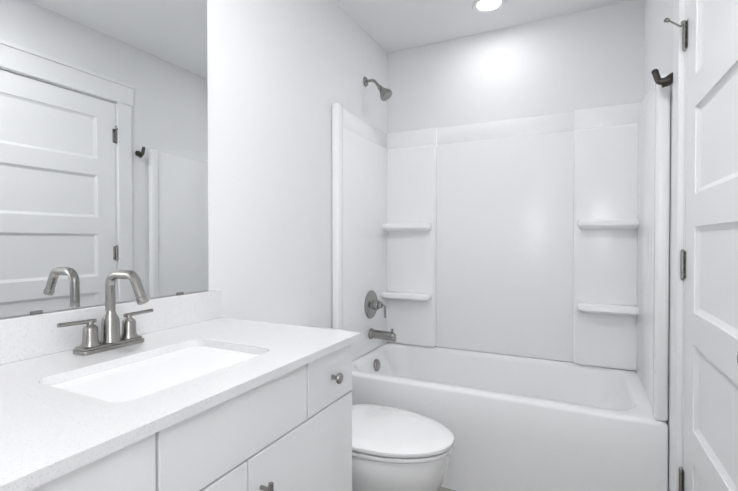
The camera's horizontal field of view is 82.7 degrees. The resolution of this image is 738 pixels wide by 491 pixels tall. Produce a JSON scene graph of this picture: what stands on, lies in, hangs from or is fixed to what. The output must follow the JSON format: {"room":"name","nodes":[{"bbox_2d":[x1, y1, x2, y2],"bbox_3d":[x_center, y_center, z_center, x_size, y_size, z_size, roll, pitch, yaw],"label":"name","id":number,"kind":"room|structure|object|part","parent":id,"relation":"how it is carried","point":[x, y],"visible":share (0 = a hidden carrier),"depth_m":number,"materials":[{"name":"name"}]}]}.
{"room":"bathroom","nodes":[
{"label":"bathroom","id":0,"kind":"room"},
{"bbox_2d":[0,0,387,327],"bbox_3d":[-0.609,-0.086,1.541,0.100,2.458,3.321,0,1,26],"label":"wall","id":1,"kind":"structure","parent":0,"point":[283,76],"depth_m":1.85,"materials":[{"name":"white paint"}]},
{"bbox_2d":[0,0,207,317],"bbox_3d":[-0.818,-0.452,0.988,0.009,1.238,1.111,0,1,26],"label":"mirror","id":2,"kind":"object","parent":1,"relation":"attached to","point":[103,139],"visible":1,"depth_m":1.15,"materials":[{"name":"clear glass"}]},
{"bbox_2d":[363,76,391,100],"bbox_3d":[0.056,-0.962,2.558,0.178,0.166,0.080,0,1,26],"label":"shower head","id":3,"kind":"object","parent":1,"relation":"attached to","point":[385,94],"visible":0.98,"depth_m":2.54},
{"bbox_2d":[438,487,454,490],"bbox_3d":[0.107,1.196,1.201,1.698,0.100,3.321,0,1,26],"label":"floor","id":4,"kind":"structure","parent":0,"point":[443,489],"depth_m":1.96,"materials":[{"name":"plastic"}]},
{"bbox_2d":[0,290,360,490],"bbox_3d":[-0.547,0.659,0.881,0.600,0.982,1.181,0,1,26],"label":"bathroom vanity","id":5,"kind":"object","parent":4,"relation":"on","point":[196,391],"visible":1,"depth_m":0.91,"materials":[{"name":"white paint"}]},
{"bbox_2d":[57,270,152,355],"bbox_3d":[-0.625,0.165,1.072,0.169,0.205,0.246,0,1,26],"label":"faucet","id":6,"kind":"object","parent":5,"relation":"on","point":[111,339],"visible":1,"depth_m":1.08,"materials":[{"name":"silver metal"}]},
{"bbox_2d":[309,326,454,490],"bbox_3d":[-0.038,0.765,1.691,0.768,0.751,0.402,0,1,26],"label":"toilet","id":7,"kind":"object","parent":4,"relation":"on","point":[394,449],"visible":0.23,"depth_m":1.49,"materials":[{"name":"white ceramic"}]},
{"bbox_3d":[-0.283,0.569,1.811,0.220,0.360,0.402,0,1,26],"label":"tank","id":8,"kind":"part","parent":7,"relation":"part of","materials":[{"name":"white ceramic"}]},
{"bbox_3d":[0.065,0.725,1.640,0.538,0.045,0.388,0,1,26],"label":"seat","id":9,"kind":"part","parent":7,"relation":"part of","materials":[{"name":"white plastic"}]},
{"bbox_2d":[351,342,667,490],"bbox_3d":[0.631,0.901,2.254,1.492,0.467,0.757,0,1,26],"label":"bathtub","id":10,"kind":"object","parent":4,"relation":"on","point":[514,423],"visible":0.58,"depth_m":1.90,"materials":[{"name":"white plastic"}]},
{"bbox_2d":[334,0,631,52],"bbox_3d":[0.107,-1.361,1.173,1.698,0.100,3.321,0,1,26],"label":"ceiling","id":11,"kind":"structure","parent":0,"point":[389,26],"depth_m":2.43,"materials":[{"name":"white paint"}]},
{"bbox_2d":[472,0,505,13],"bbox_3d":[0.656,-1.318,2.293,0.180,0.010,0.180,0,1,26],"label":"recessed light","id":12,"kind":"object","parent":11,"relation":"in","point":[485,6],"visible":1,"depth_m":2.31,"materials":[{"name":"white paint"}]},
{"bbox_2d":[388,0,643,133],"bbox_3d":[0.822,-0.098,2.630,1.498,2.458,0.100,0,1,26],"label":"wall","id":13,"kind":"structure","parent":0,"point":[586,59],"depth_m":2.51,"materials":[{"name":"white paint"}]},
{"bbox_2d":[332,74,670,420],"bbox_3d":[0.633,-0.048,2.249,1.494,1.427,0.748,0,1,26],"label":"tub surround","id":14,"kind":"object","parent":13,"relation":"attached to","point":[544,237],"visible":0.9,"depth_m":2.45,"materials":[{"name":"white plastic"}]},
{"bbox_2d":[364,290,385,318],"bbox_3d":[0.058,0.366,2.583,0.104,0.176,0.176,0,1,26],"label":"shower valve","id":15,"kind":"object","parent":14,"relation":"attached to","point":[373,304],"visible":0.98,"depth_m":2.56,"materials":[{"name":"silver metal"}]},
{"bbox_2d":[368,328,395,341],"bbox_3d":[0.085,0.544,2.571,0.166,0.080,0.066,0,1,26],"label":"tub spout","id":16,"kind":"object","parent":14,"relation":"attached to","point":[383,335],"visible":1,"depth_m":2.55,"materials":[{"name":"silver metal"}]},
{"bbox_2d":[644,0,673,490],"bbox_3d":[0.824,-0.079,0.832,0.100,2.458,3.321,0,1,26],"label":"wall","id":17,"kind":"structure","parent":0,"point":[658,42],"depth_m":1.74,"materials":[{"name":"white paint"}]},
{"bbox_2d":[651,69,672,87],"bbox_3d":[1.074,-0.612,1.527,0.077,0.072,0.038,0,1,26],"label":"robe hook","id":18,"kind":"object","parent":17,"relation":"attached to","point":[667,80],"visible":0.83,"depth_m":1.52,"materials":[{"name":"grey metal"}]},
{"bbox_2d":[670,0,686,490],"bbox_3d":[0.888,0.055,0.998,0.130,2.187,1.062,0,1,26],"label":"door frame","id":19,"kind":"structure","parent":17,"relation":"attached to","point":[677,248],"depth_m":1.40,"materials":[{"name":"white paint"}]},
{"bbox_2d":[664,0,737,490],"bbox_3d":[0.849,0.120,1.030,0.104,2.032,0.851,0,1,26],"label":"door","id":20,"kind":"structure","parent":17,"relation":"in","point":[711,375],"depth_m":1.14,"materials":[{"name":"white paint"}]},
{"bbox_3d":[1.021,0.048,1.381,0.099,1.580,0.068,0,1,26],"label":"door hinges","id":21,"kind":"part","parent":20,"relation":"part of","materials":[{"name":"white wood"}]}
]}

